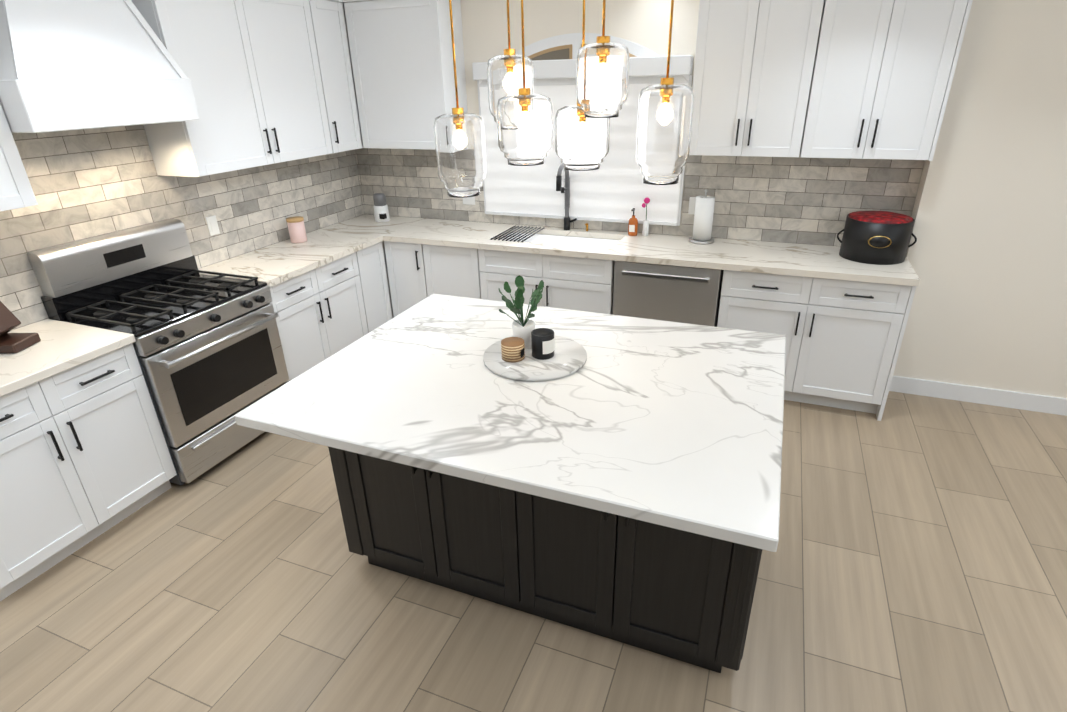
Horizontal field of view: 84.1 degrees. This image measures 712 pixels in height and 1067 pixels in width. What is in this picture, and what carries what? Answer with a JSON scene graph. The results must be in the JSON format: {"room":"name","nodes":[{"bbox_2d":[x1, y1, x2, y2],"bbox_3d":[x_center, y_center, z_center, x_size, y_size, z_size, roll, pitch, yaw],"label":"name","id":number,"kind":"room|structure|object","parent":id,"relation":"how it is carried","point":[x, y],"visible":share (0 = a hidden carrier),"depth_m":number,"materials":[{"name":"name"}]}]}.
{"room":"kitchen","nodes":[
{"label":"kitchen","id":0,"kind":"room"},
{"bbox_2d":[0,391,1066,711],"bbox_3d":[-0.047,1.046,2.456,9.440,0.060,5.600,9,27,20],"label":"floor","id":1,"kind":"structure","parent":0,"point":[916,561],"depth_m":2.42,"materials":[{"name":"tile"}]},
{"bbox_2d":[0,343,176,600],"bbox_3d":[-2.310,0.455,2.733,0.634,0.875,0.838,9,27,20],"label":"base cabinet","id":2,"kind":"object","parent":1,"relation":"on","point":[85,457],"visible":0.94,"depth_m":2.63,"materials":[{"name":"white wood"}]},
{"bbox_2d":[0,319,135,396],"bbox_3d":[-2.326,0.043,2.532,0.633,0.039,0.860,9,27,20],"label":"countertop","id":3,"kind":"structure","parent":2,"relation":"on","point":[60,346],"depth_m":2.62,"materials":[{"name":"stone"}]},
{"bbox_2d":[0,301,40,352],"bbox_3d":[-2.421,-0.203,2.585,0.312,0.363,0.144,0,25,2],"label":"knife block","id":4,"kind":"object","parent":3,"relation":"on","point":[13,342],"visible":1,"depth_m":2.63,"materials":[{"name":"brown wood"}]},
{"bbox_2d":[27,219,288,484],"bbox_3d":[-1.958,-0.044,3.337,0.716,1.250,0.824,9,27,20],"label":"range","id":5,"kind":"object","parent":1,"relation":"on","point":[209,354],"visible":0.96,"depth_m":3.17,"materials":[{"name":"grey metal"}]},
{"bbox_2d":[270,248,374,381],"bbox_3d":[-1.686,-0.236,4.174,0.606,0.876,0.925,9,27,20],"label":"base cabinet","id":6,"kind":"object","parent":1,"relation":"on","point":[326,311],"depth_m":3.99,"materials":[{"name":"white wood"}]},
{"bbox_2d":[366,241,393,328],"bbox_3d":[-1.489,-0.449,4.619,0.606,0.876,0.378,9,27,20],"label":"base cabinet","id":7,"kind":"object","parent":1,"relation":"on","point":[376,264],"depth_m":4.54,"materials":[{"name":"white wood"}]},
{"bbox_2d":[198,230,381,286],"bbox_3d":[-1.647,-0.691,4.065,0.633,0.039,1.140,9,27,20],"label":"countertop","id":8,"kind":"structure","parent":7,"relation":"on","point":[276,263],"depth_m":3.98,"materials":[{"name":"stone"}]},
{"bbox_2d":[286,216,306,242],"bbox_3d":[-1.718,-0.917,4.299,0.120,0.172,0.120,9,27,20],"label":"canister","id":9,"kind":"object","parent":8,"relation":"on","point":[296,229],"visible":1,"depth_m":4.26,"materials":[{"name":"pink ceramic"}]},
{"bbox_2d":[384,241,435,316],"bbox_3d":[-0.833,-0.578,4.861,0.397,0.875,0.606,9,27,20],"label":"base cabinet","id":10,"kind":"object","parent":1,"relation":"on","point":[417,273],"depth_m":4.53,"materials":[{"name":"white wood"}]},
{"bbox_2d":[328,447,761,672],"bbox_3d":[0.098,0.493,2.516,1.633,0.882,0.888,9,27,20],"label":"kitchen island","id":11,"kind":"object","parent":1,"relation":"on","point":[681,595],"visible":0.27,"depth_m":2.16,"materials":[{"name":"paint"}]},
{"bbox_2d":[234,294,785,551],"bbox_3d":[0.030,0.075,2.321,1.765,0.042,1.350,9,27,20],"label":"island countertop","id":12,"kind":"structure","parent":11,"relation":"on","point":[677,425],"depth_m":2.02,"materials":[{"name":"stone"}]},
{"bbox_2d":[483,335,586,380],"bbox_3d":[0.006,0.000,2.409,0.420,0.018,0.420,9,27,20],"label":"tray","id":13,"kind":"object","parent":12,"relation":"on","point":[569,357],"visible":0.77,"depth_m":2.33,"materials":[{"name":"stone"}]},
{"bbox_2d":[501,337,524,361],"bbox_3d":[-0.081,-0.026,2.363,0.096,0.070,0.094,9,27,20],"label":"candle","id":14,"kind":"object","parent":13,"relation":"on","point":[512,349],"visible":1,"depth_m":2.33,"materials":[{"name":"brown wood"}]},
{"bbox_2d":[499,275,543,348],"bbox_3d":[-0.035,-0.182,2.445,0.170,0.282,0.285,9,27,20],"label":"plant","id":15,"kind":"object","parent":13,"relation":"on","point":[522,328],"visible":0.98,"depth_m":2.43,"materials":[{"name":"green plant"}]},
{"bbox_2d":[531,328,554,359],"bbox_3d":[0.038,-0.049,2.371,0.093,0.100,0.092,9,27,20],"label":"candle","id":16,"kind":"object","parent":13,"relation":"on","point":[542,344],"visible":1,"depth_m":2.34,"materials":[{"name":"black glass"}]},
{"bbox_2d":[484,229,619,314],"bbox_3d":[0.153,-0.430,4.494,1.048,0.875,0.606,9,27,20],"label":"base cabinet","id":17,"kind":"object","parent":1,"relation":"on","point":[571,283],"depth_m":4.12,"materials":[{"name":"white wood"}]},
{"bbox_2d":[318,214,919,285],"bbox_3d":[0.311,-0.809,4.214,4.130,0.039,0.658,9,27,20],"label":"countertop","id":18,"kind":"structure","parent":17,"relation":"on","point":[792,259],"depth_m":3.93,"materials":[{"name":"stone"}]},
{"bbox_2d":[373,193,389,221],"bbox_3d":[-1.256,-1.222,4.867,0.124,0.222,0.124,9,27,20],"label":"coffee grinder","id":19,"kind":"object","parent":18,"relation":"on","point":[381,212],"visible":1,"depth_m":4.83,"materials":[{"name":"white plastic"}]},
{"bbox_2d":[556,163,576,229],"bbox_3d":[0.240,-1.141,4.296,0.103,0.493,0.230,9,27,20],"label":"faucet","id":20,"kind":"object","parent":18,"relation":"on","point":[567,220],"visible":0.94,"depth_m":4.34,"materials":[{"name":"black metal"}]},
{"bbox_2d":[628,208,637,235],"bbox_3d":[0.713,-0.960,4.241,0.068,0.192,0.084,9,27,20],"label":"soap bottle","id":21,"kind":"object","parent":18,"relation":"on","point":[633,226],"visible":1,"depth_m":4.23,"materials":[{"name":"orange plastic"}]},
{"bbox_2d":[642,197,649,235],"bbox_3d":[0.794,-0.990,4.205,0.057,0.272,0.056,9,27,20],"label":"vase","id":22,"kind":"object","parent":18,"relation":"on","point":[646,221],"visible":0.96,"depth_m":4.21,"materials":[{"name":"white ceramic"}]},
{"bbox_2d":[689,189,714,243],"bbox_3d":[1.154,-0.951,4.011,0.170,0.351,0.170,9,27,20],"label":"paper towel","id":23,"kind":"object","parent":18,"relation":"on","point":[703,218],"visible":1,"depth_m":3.98,"materials":[{"name":"white paper"}]},
{"bbox_2d":[837,211,916,264],"bbox_3d":[2.084,-0.733,3.600,0.430,0.263,0.363,9,27,20],"label":"pot","id":24,"kind":"object","parent":18,"relation":"on","point":[877,237],"visible":1,"depth_m":3.48,"materials":[{"name":"black metal"}]},
{"bbox_2d":[613,261,723,326],"bbox_3d":[0.955,-0.298,4.174,0.674,0.872,0.640,9,27,20],"label":"dishwasher","id":25,"kind":"object","parent":1,"relation":"on","point":[682,294],"visible":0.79,"depth_m":3.82,"materials":[{"name":"grey metal"}]},
{"bbox_2d":[717,270,916,420],"bbox_3d":[1.761,-0.183,3.882,1.030,0.875,0.634,9,27,20],"label":"base cabinet","id":26,"kind":"object","parent":1,"relation":"on","point":[844,338],"visible":0.79,"depth_m":3.58,"materials":[{"name":"white wood"}]},
{"bbox_2d":[460,0,1066,397],"bbox_3d":[1.898,-1.081,3.757,7.320,2.600,0.270,9,27,20],"label":"wall","id":27,"kind":"structure","parent":0,"point":[986,255],"depth_m":3.48,"materials":[{"name":"white paint"}]},
{"bbox_2d":[327,0,344,2],"bbox_3d":[-1.991,-1.972,2.951,0.405,0.130,3.548,9,27,20],"label":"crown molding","id":28,"kind":"structure","parent":27,"relation":"attached to","point":[343,1],"depth_m":4.09,"materials":[{"name":"white wood"}]},
{"bbox_2d":[343,0,467,149],"bbox_3d":[-0.891,-2.088,4.285,0.850,1.100,0.406,9,27,20],"label":"upper cabinet","id":29,"kind":"object","parent":27,"relation":"attached to","point":[401,50],"depth_m":4.19,"materials":[{"name":"white wood"}]},
{"bbox_2d":[472,33,692,225],"bbox_3d":[0.300,-1.580,4.184,1.540,1.237,0.098,9,27,20],"label":"window","id":30,"kind":"structure","parent":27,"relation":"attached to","point":[614,188],"depth_m":4.21,"materials":[{"name":"white fabric"}]},
{"bbox_2d":[355,148,924,246],"bbox_3d":[0.428,-1.221,4.354,4.123,0.583,0.007,9,27,20],"label":"backsplash","id":31,"kind":"structure","parent":27,"relation":"attached to","point":[811,201],"depth_m":3.98,"materials":[{"name":"grey tile"}]},
{"bbox_2d":[463,196,474,204],"bbox_3d":[-0.520,-1.272,4.740,0.110,0.118,0.008,9,27,20],"label":"electrical outlet","id":32,"kind":"object","parent":31,"relation":"attached to","point":[469,200],"visible":0.46,"depth_m":4.75,"materials":[{"name":"white plastic"}]},
{"bbox_2d":[688,197,695,214],"bbox_3d":[1.141,-1.042,4.114,0.120,0.118,0.008,9,27,20],"label":"electrical outlet","id":33,"kind":"object","parent":31,"relation":"attached to","point":[692,203],"visible":0.44,"depth_m":4.12,"materials":[{"name":"white plastic"}]},
{"bbox_2d":[689,0,808,156],"bbox_3d":[1.341,-1.712,3.520,0.714,0.970,0.330,9,27,20],"label":"upper cabinet","id":34,"kind":"object","parent":27,"relation":"attached to","point":[747,64],"depth_m":3.42,"materials":[{"name":"white wood"}]},
{"bbox_2d":[785,0,972,160],"bbox_3d":[1.901,-1.629,3.311,0.734,0.970,0.330,9,27,20],"label":"upper cabinet","id":35,"kind":"object","parent":27,"relation":"attached to","point":[858,79],"depth_m":3.20,"materials":[{"name":"white wood"}]},
{"bbox_2d":[889,375,1066,415],"bbox_3d":[3.735,0.383,3.473,3.066,0.110,0.015,9,27,20],"label":"baseboard","id":36,"kind":"structure","parent":27,"relation":"attached to","point":[1003,398],"depth_m":3.78,"materials":[{"name":"white wood"}]},
{"bbox_3d":[-2.545,-0.528,2.810,0.120,2.600,5.600,9,27,20],"label":"wall","id":37,"kind":"structure","parent":0,"visible":0},
{"bbox_2d":[0,103,37,211],"bbox_3d":[-2.477,-0.963,2.119,0.358,0.970,0.802,9,27,20],"label":"upper cabinet","id":38,"kind":"object","parent":37,"relation":"attached to","point":[16,191],"visible":1,"depth_m":2.50,"materials":[{"name":"white wood"}]},
{"bbox_2d":[0,0,198,132],"bbox_3d":[-2.129,-1.415,2.714,0.468,0.682,0.810,9,27,20],"label":"range hood","id":39,"kind":"object","parent":37,"relation":"attached to","point":[67,65],"visible":1,"depth_m":2.61,"materials":[{"name":"white"}]},
{"bbox_2d":[0,125,363,329],"bbox_3d":[-2.136,-0.950,3.554,0.007,0.885,3.469,9,27,20],"label":"backsplash","id":40,"kind":"structure","parent":37,"relation":"attached to","point":[87,183],"depth_m":3.31,"materials":[{"name":"grey tile"}]},
{"bbox_2d":[206,215,219,235],"bbox_3d":[-2.054,-0.836,3.794,0.008,0.118,0.075,9,27,20],"label":"electrical outlet","id":41,"kind":"object","parent":40,"relation":"attached to","point":[212,224],"visible":1,"depth_m":3.79,"materials":[{"name":"white plastic"}]},
{"bbox_2d":[131,0,326,176],"bbox_3d":[-1.808,-1.702,3.662,0.331,0.970,1.208,9,27,20],"label":"upper cabinet","id":42,"kind":"object","parent":37,"relation":"attached to","point":[275,81],"depth_m":3.46,"materials":[{"name":"white wood"}]},
{"bbox_2d":[303,0,362,153],"bbox_3d":[-1.523,-1.975,4.230,0.391,0.970,0.413,9,27,20],"label":"upper cabinet","id":43,"kind":"object","parent":37,"relation":"attached to","point":[326,20],"depth_m":4.18,"materials":[{"name":"white wood"}]},
{"bbox_3d":[-0.106,-1.372,1.323,9.440,0.080,5.600,9,27,20],"label":"ceiling","id":44,"kind":"structure","parent":0,"visible":0},
{"bbox_2d":[434,0,486,197],"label":"pendant light","id":45,"kind":"object","parent":44,"relation":"hanging from","point":[459,135],"depth_m":2.20,"materials":[{"name":"clear glass"}]},
{"bbox_2d":[636,0,693,184],"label":"pendant light","id":46,"kind":"object","parent":44,"relation":"hanging from","point":[665,109],"depth_m":1.97,"materials":[{"name":"clear glass"}]}
]}

